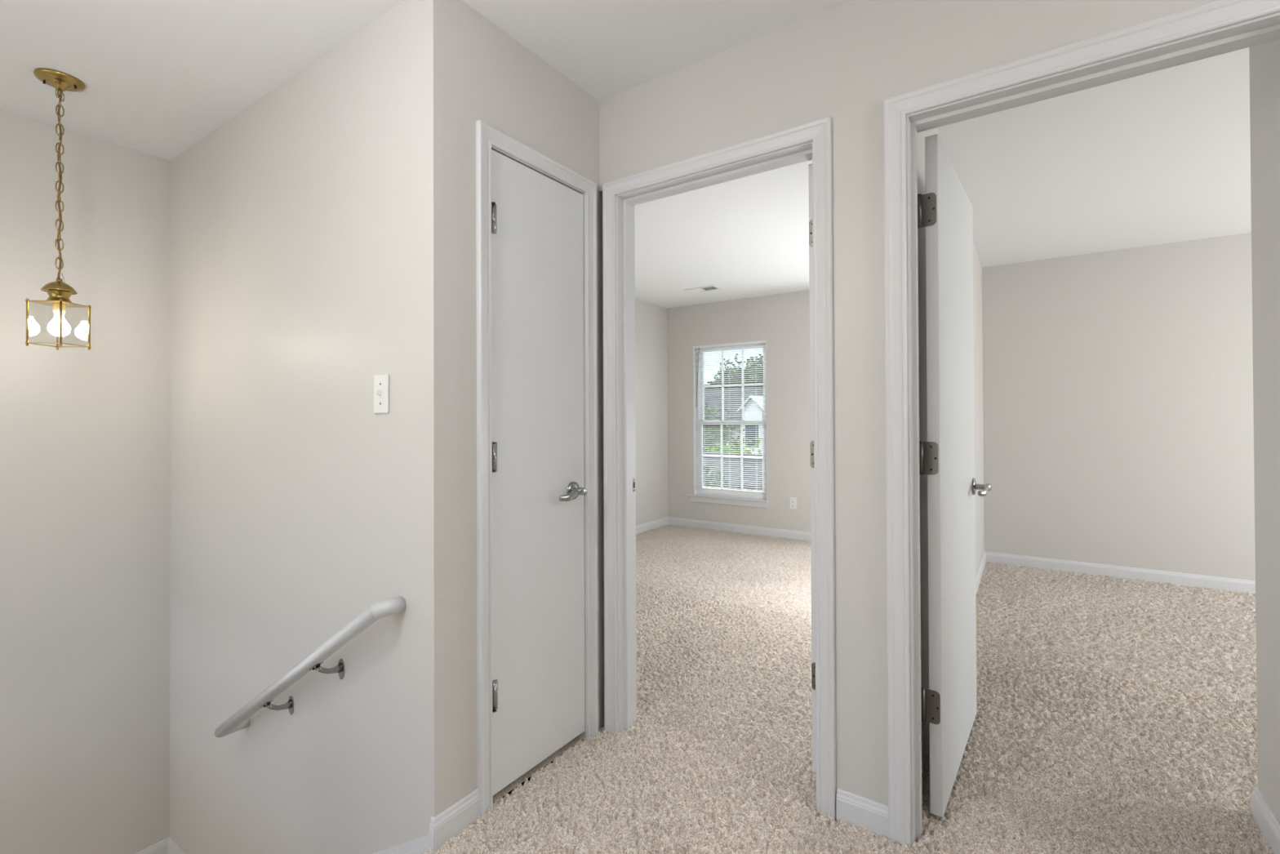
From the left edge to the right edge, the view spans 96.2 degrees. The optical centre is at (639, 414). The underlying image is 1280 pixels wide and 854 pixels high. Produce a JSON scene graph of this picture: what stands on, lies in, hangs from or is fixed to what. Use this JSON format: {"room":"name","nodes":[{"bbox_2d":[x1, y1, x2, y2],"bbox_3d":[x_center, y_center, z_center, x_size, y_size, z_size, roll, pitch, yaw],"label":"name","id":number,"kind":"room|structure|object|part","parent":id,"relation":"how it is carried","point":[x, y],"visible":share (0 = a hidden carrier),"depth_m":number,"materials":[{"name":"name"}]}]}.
{"room":"stair landing","nodes":[
{"label":"stair landing","id":0,"kind":"room"},
{"bbox_2d":[169,0,467,853],"bbox_3d":[-1.427,0.482,2.257,2.131,3.405,0.115,-1,0,34],"label":"wall","id":1,"kind":"structure","parent":0,"point":[318,233],"depth_m":1.94,"materials":[{"name":"paint"}]},
{"bbox_2d":[213,595,405,737],"bbox_3d":[-1.157,0.885,1.939,1.070,0.687,0.104,-1,0,34],"label":"handrail","id":2,"kind":"object","parent":1,"relation":"attached to","point":[240,720],"visible":1,"depth_m":1.83,"materials":[{"name":"white paint"}]},
{"bbox_2d":[373,373,389,413],"bbox_3d":[-0.793,-0.062,1.747,0.075,0.119,0.021,-1,0,34],"label":"light switch","id":3,"kind":"object","parent":1,"relation":"attached to","point":[381,382],"visible":1,"depth_m":1.74,"materials":[{"name":"white plastic"}]},
{"bbox_2d":[373,835,428,853],"bbox_3d":[-1.142,1.708,1.981,1.350,1.054,0.012,-1,0,34],"label":"trim","id":4,"kind":"structure","parent":1,"relation":"attached to","point":[420,845],"depth_m":1.65,"materials":[{"name":"white paint"}]},
{"bbox_2d":[0,110,667,853],"bbox_3d":[-1.859,0.492,3.402,0.130,3.405,7.545,-1,0,34],"label":"wall","id":5,"kind":"structure","parent":0,"point":[85,433],"depth_m":2.51,"materials":[{"name":"paint"}]},
{"bbox_2d":[134,836,185,853],"bbox_3d":[-2.231,2.048,2.146,0.662,0.090,0.960,-1,0,34],"label":"baseboard","id":6,"kind":"structure","parent":5,"relation":"attached to","point":[166,846],"depth_m":2.68,"materials":[{"name":"white paint"}]},
{"bbox_2d":[466,4,601,794],"bbox_3d":[-0.383,0.004,2.007,0.115,2.460,0.641,-1,0,34],"label":"wall","id":7,"kind":"structure","parent":0,"point":[510,89],"depth_m":1.84,"materials":[{"name":"paint"}]},
{"bbox_2d":[428,788,479,853],"bbox_3d":[-0.534,1.173,1.662,0.020,0.090,0.163,-1,0,34],"label":"baseboard","id":8,"kind":"structure","parent":7,"relation":"attached to","point":[451,821],"depth_m":1.65,"materials":[{"name":"white paint"}]},
{"bbox_2d":[475,120,598,817],"bbox_3d":[-0.356,0.164,1.987,0.179,2.110,0.568,-1,0,34],"label":"door","id":9,"kind":"structure","parent":7,"relation":"in","point":[537,589],"depth_m":1.94,"materials":[{"name":"white paint"}]},
{"bbox_3d":[-0.241,0.280,2.101,0.011,0.066,0.066,-1,0,34],"label":"handle","id":10,"kind":"part","parent":9,"relation":"part of","materials":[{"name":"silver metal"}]},
{"bbox_3d":[-0.244,0.284,2.043,0.059,0.043,0.124,-1,0,34],"label":"lever","id":11,"kind":"part","parent":9,"relation":"part of","materials":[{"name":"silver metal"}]},
{"bbox_2d":[0,0,1251,308],"bbox_3d":[1.012,-1.296,1.419,7.300,0.120,7.875,-1,0,34],"label":"ceiling","id":12,"kind":"structure","parent":0,"point":[1163,156],"depth_m":2.33,"materials":[{"name":"white paint"}]},
{"bbox_2d":[25,67,91,350],"bbox_3d":[-2.108,-0.729,2.086,0.133,0.979,0.133,0,0,-7],"label":"pendant lantern","id":13,"kind":"object","parent":12,"relation":"hanging from","point":[59,292],"visible":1,"depth_m":2.08,"materials":[{"name":"gold metal"}]},
{"bbox_3d":[-2.159,-0.325,2.024,0.006,0.149,0.006,-1,0,34],"label":"post","id":14,"kind":"part","parent":13,"relation":"part of","materials":[{"name":"gold metal"}]},
{"bbox_3d":[-2.166,-0.324,2.135,0.006,0.149,0.006,-1,0,34],"label":"post","id":15,"kind":"part","parent":13,"relation":"part of","materials":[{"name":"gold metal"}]},
{"bbox_3d":[-2.107,-0.399,2.083,0.120,0.003,0.120,0,0,-3],"label":"plate","id":16,"kind":"part","parent":13,"relation":"part of","materials":[{"name":"gold metal"}]},
{"bbox_3d":[-2.106,-0.250,2.082,0.120,0.003,0.120,0,0,-3],"label":"frame","id":17,"kind":"part","parent":13,"relation":"part of","materials":[{"name":"gold metal"}]},
{"bbox_2d":[53,303,65,316],"bbox_3d":[-2.107,-0.376,2.083,0.033,0.044,0.033,-1,0,34],"label":"socket","id":18,"kind":"object","parent":13,"relation":"attached to","point":[55,306],"depth_m":2.07,"materials":[{"name":"beige"}]},
{"bbox_3d":[-2.106,-0.318,2.083,0.060,0.072,0.060,-1,0,34],"label":"bulb","id":19,"kind":"part","parent":13,"relation":"part of","materials":[{"name":"white glass"}]},
{"bbox_3d":[-2.108,-0.829,2.086,0.013,0.691,0.012,-1,0,34],"label":"cord","id":20,"kind":"part","parent":13,"relation":"part of","materials":[{"name":"brown plastic"}]},
{"bbox_3d":[-2.047,-0.325,2.030,0.006,0.149,0.006,-1,0,34],"label":"post","id":21,"kind":"part","parent":13,"relation":"part of","materials":[{"name":"gold metal"}]},
{"bbox_3d":[-2.054,-0.324,2.142,0.006,0.149,0.006,-1,0,34],"label":"post","id":22,"kind":"part","parent":13,"relation":"part of","materials":[{"name":"gold metal"}]},
{"bbox_2d":[683,284,722,293],"bbox_3d":[0.604,-1.201,5.536,0.330,0.008,0.170,-1,0,34],"label":"ceiling vent","id":23,"kind":"object","parent":12,"relation":"in","point":[713,287],"visible":1,"depth_m":5.52,"materials":[{"name":"white plastic"}]},
{"bbox_2d":[635,516,810,541],"bbox_3d":[0.511,1.187,4.136,2.957,0.090,3.664,-1,0,34],"label":"baseboard","id":24,"kind":"structure","parent":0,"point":[773,532],"depth_m":6.03,"materials":[{"name":"white paint"}]},
{"bbox_2d":[421,524,1275,853],"bbox_3d":[1.043,1.215,1.429,6.897,0.058,7.545,-1,0,34],"label":"floor","id":25,"kind":"structure","parent":0,"point":[1117,715],"depth_m":2.18,"materials":[{"name":"beige carpet"}]},
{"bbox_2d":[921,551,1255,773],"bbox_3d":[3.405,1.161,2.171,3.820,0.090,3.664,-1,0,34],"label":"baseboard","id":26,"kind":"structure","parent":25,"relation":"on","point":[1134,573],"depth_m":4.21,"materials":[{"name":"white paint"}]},
{"bbox_2d":[599,0,1219,816],"bbox_3d":[0.445,0.000,1.902,5.600,2.460,0.115,-1,0,34],"label":"wall","id":27,"kind":"structure","parent":0,"point":[841,63],"depth_m":1.70,"materials":[{"name":"paint"}]},
{"bbox_2d":[602,116,835,819],"bbox_3d":[0.464,0.163,2.330,0.869,2.112,0.882,-1,0,34],"label":"door frame","id":28,"kind":"structure","parent":27,"relation":"in","point":[812,140],"depth_m":2.00,"materials":[{"name":"white paint"}]},
{"bbox_3d":[-0.023,0.280,2.276,0.002,0.057,0.030,-1,0,34],"label":"strike plate","id":29,"kind":"part","parent":28,"relation":"part of","materials":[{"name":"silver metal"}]},
{"bbox_3d":[0.296,0.162,2.082,0.869,2.112,0.018,-1,0,34],"label":"casing","id":30,"kind":"part","parent":28,"relation":"part of","materials":[{"name":"white paint"}]},
{"bbox_2d":[835,787,888,837],"bbox_3d":[0.650,1.168,1.680,0.146,0.090,0.012,-1,0,34],"label":"baseboard","id":31,"kind":"structure","parent":27,"relation":"attached to","point":[862,811],"depth_m":1.68,"materials":[{"name":"white paint"}]},
{"bbox_2d":[883,0,1279,847],"bbox_3d":[1.326,0.152,1.764,0.892,2.118,0.912,-1,0,34],"label":"door","id":32,"kind":"structure","parent":27,"relation":"in","point":[948,705],"depth_m":1.64,"materials":[{"name":"white paint"}]},
{"bbox_3d":[1.311,0.284,2.250,0.011,0.066,0.066,-1,-1,37],"label":"handle","id":33,"kind":"part","parent":32,"relation":"part of","materials":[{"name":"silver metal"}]},
{"bbox_3d":[1.305,0.287,2.193,0.059,0.043,0.124,-1,-1,37],"label":"lever","id":34,"kind":"part","parent":32,"relation":"part of","materials":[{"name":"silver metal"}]},
{"bbox_2d":[916,127,984,735],"bbox_3d":[1.775,0.004,3.283,0.110,2.460,3.664,-1,0,34],"label":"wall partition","id":35,"kind":"structure","parent":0,"point":[977,268],"depth_m":2.14,"materials":[{"name":"paint"}]},
{"bbox_2d":[666,232,1255,580],"bbox_3d":[3.197,0.008,4.610,7.127,2.460,0.130,-1,0,34],"label":"wall","id":36,"kind":"structure","parent":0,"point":[1118,415],"depth_m":4.36,"materials":[{"name":"paint"}]},
{"bbox_2d":[688,340,768,507],"bbox_3d":[0.947,0.103,6.117,0.920,1.701,0.157,-1,0,34],"label":"window","id":37,"kind":"structure","parent":36,"relation":"attached to","point":[707,496],"depth_m":6.17,"materials":[{"name":"white plastic"}]},
{"bbox_3d":[0.928,0.885,6.078,0.920,0.018,0.077,-1,0,34],"label":"sill","id":38,"kind":"part","parent":37,"relation":"part of","materials":[{"name":"white paint"}]},
{"bbox_3d":[0.978,0.457,6.122,0.777,0.778,0.028,-1,0,34],"label":"sash","id":39,"kind":"part","parent":37,"relation":"part of","materials":[{"name":"white plastic"}]},
{"bbox_3d":[0.994,-0.303,6.156,0.777,0.827,0.028,-1,0,34],"label":"sash","id":40,"kind":"part","parent":37,"relation":"part of","materials":[{"name":"white plastic"}]},
{"bbox_2d":[694,341,766,493],"bbox_3d":[0.942,0.034,6.076,0.824,1.558,0.047,-1,0,34],"label":"window blind","id":41,"kind":"object","parent":36,"relation":"attached to","point":[757,342],"visible":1,"depth_m":6.08,"materials":[{"name":"white plastic"}]},
{"bbox_3d":[0.944,-0.733,6.090,0.824,0.025,0.026,-1,0,34],"label":"head rail","id":42,"kind":"part","parent":41,"relation":"part of","materials":[{"name":"white plastic"}]},
{"bbox_3d":[0.951,0.805,6.079,0.820,0.016,0.024,-1,0,34],"label":"rail","id":43,"kind":"part","parent":41,"relation":"part of","materials":[{"name":"white plastic"}]},
{"bbox_2d":[789,497,796,509],"bbox_3d":[1.512,0.879,5.666,0.070,0.115,0.010,-1,0,34],"label":"wall outlet","id":44,"kind":"object","parent":36,"relation":"attached to","point":[793,500],"visible":1,"depth_m":5.66,"materials":[{"name":"white plastic"}]},
{"bbox_2d":[1248,39,1279,823],"bbox_3d":[1.725,-0.009,1.454,0.110,2.460,0.581,-1,0,34],"label":"wall","id":45,"kind":"structure","parent":0,"point":[1264,59],"depth_m":1.63,"materials":[{"name":"paint"}]},
{"bbox_2d":[1250,787,1279,853],"bbox_3d":[1.728,1.162,1.454,0.122,0.090,0.593,-1,0,34],"label":"baseboard","id":46,"kind":"structure","parent":45,"relation":"attached to","point":[1265,820],"depth_m":1.63,"materials":[{"name":"white paint"}]},
{"label":"outside","id":47,"kind":"structure","parent":0,"visible":0},
{"bbox_3d":[18.693,4.549,45.290,100.000,0.200,84.025,-1,0,34],"label":"ground","id":48,"kind":"structure","parent":47,"visible":0},
{"bbox_2d":[702,465,727,496],"bbox_3d":[1.303,2.692,11.623,1.990,3.378,2.125,0,0,-33],"label":"shrub","id":49,"kind":"object","parent":48,"relation":"on","point":[708,468],"visible":0.02,"depth_m":11.40,"materials":[{"name":"green plant"}]},
{"bbox_2d":[702,426,727,452],"bbox_3d":[2.210,2.461,22.113,2.599,3.986,2.485,-1,0,34],"label":"shrub","id":50,"kind":"object","parent":48,"relation":"on","point":[713,427],"visible":0.13,"depth_m":21.82,"materials":[{"name":"green plant"}]},
{"bbox_2d":[702,403,746,453],"bbox_3d":[2.873,1.808,26.374,3.513,5.352,3.860,-1,0,34],"label":"leafy tree","id":51,"kind":"object","parent":48,"relation":"on","point":[710,408],"visible":0.16,"depth_m":26.12,"materials":[{"name":"green plant"}]},
{"bbox_2d":[704,353,760,388],"bbox_3d":[7.457,-0.156,47.799,5.286,9.563,6.424,-1,0,34],"label":"leafy tree","id":52,"kind":"object","parent":48,"relation":"on","point":[717,378],"visible":0.09,"depth_m":46.77,"materials":[{"name":"green plant"}]},
{"bbox_2d":[702,435,762,453],"bbox_3d":[3.248,2.581,19.064,2.491,3.694,1.973,0,0,-8],"label":"shrub","id":53,"kind":"object","parent":48,"relation":"on","point":[755,437],"visible":0.05,"depth_m":19.05,"materials":[{"name":"green plant"}]},
{"bbox_2d":[702,387,763,453],"bbox_3d":[7.795,1.403,32.835,12.800,6.000,8.900,-1,0,34],"label":"house","id":54,"kind":"structure","parent":48,"relation":"on","point":[760,388],"depth_m":30.81,"materials":[{"name":"beige"}]},
{"bbox_3d":[5.664,1.135,29.094,0.720,1.140,0.015,-1,0,34],"label":"pane","id":55,"kind":"part","parent":54,"relation":"part of","materials":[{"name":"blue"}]},
{"bbox_2d":[744,354,763,387],"bbox_3d":[10.918,-0.540,54.928,6.912,10.410,6.171,0,0,-12],"label":"leafy tree","id":56,"kind":"object","parent":48,"relation":"on","point":[758,354],"visible":0.09,"depth_m":54.12,"materials":[{"name":"green plant"}]}
]}

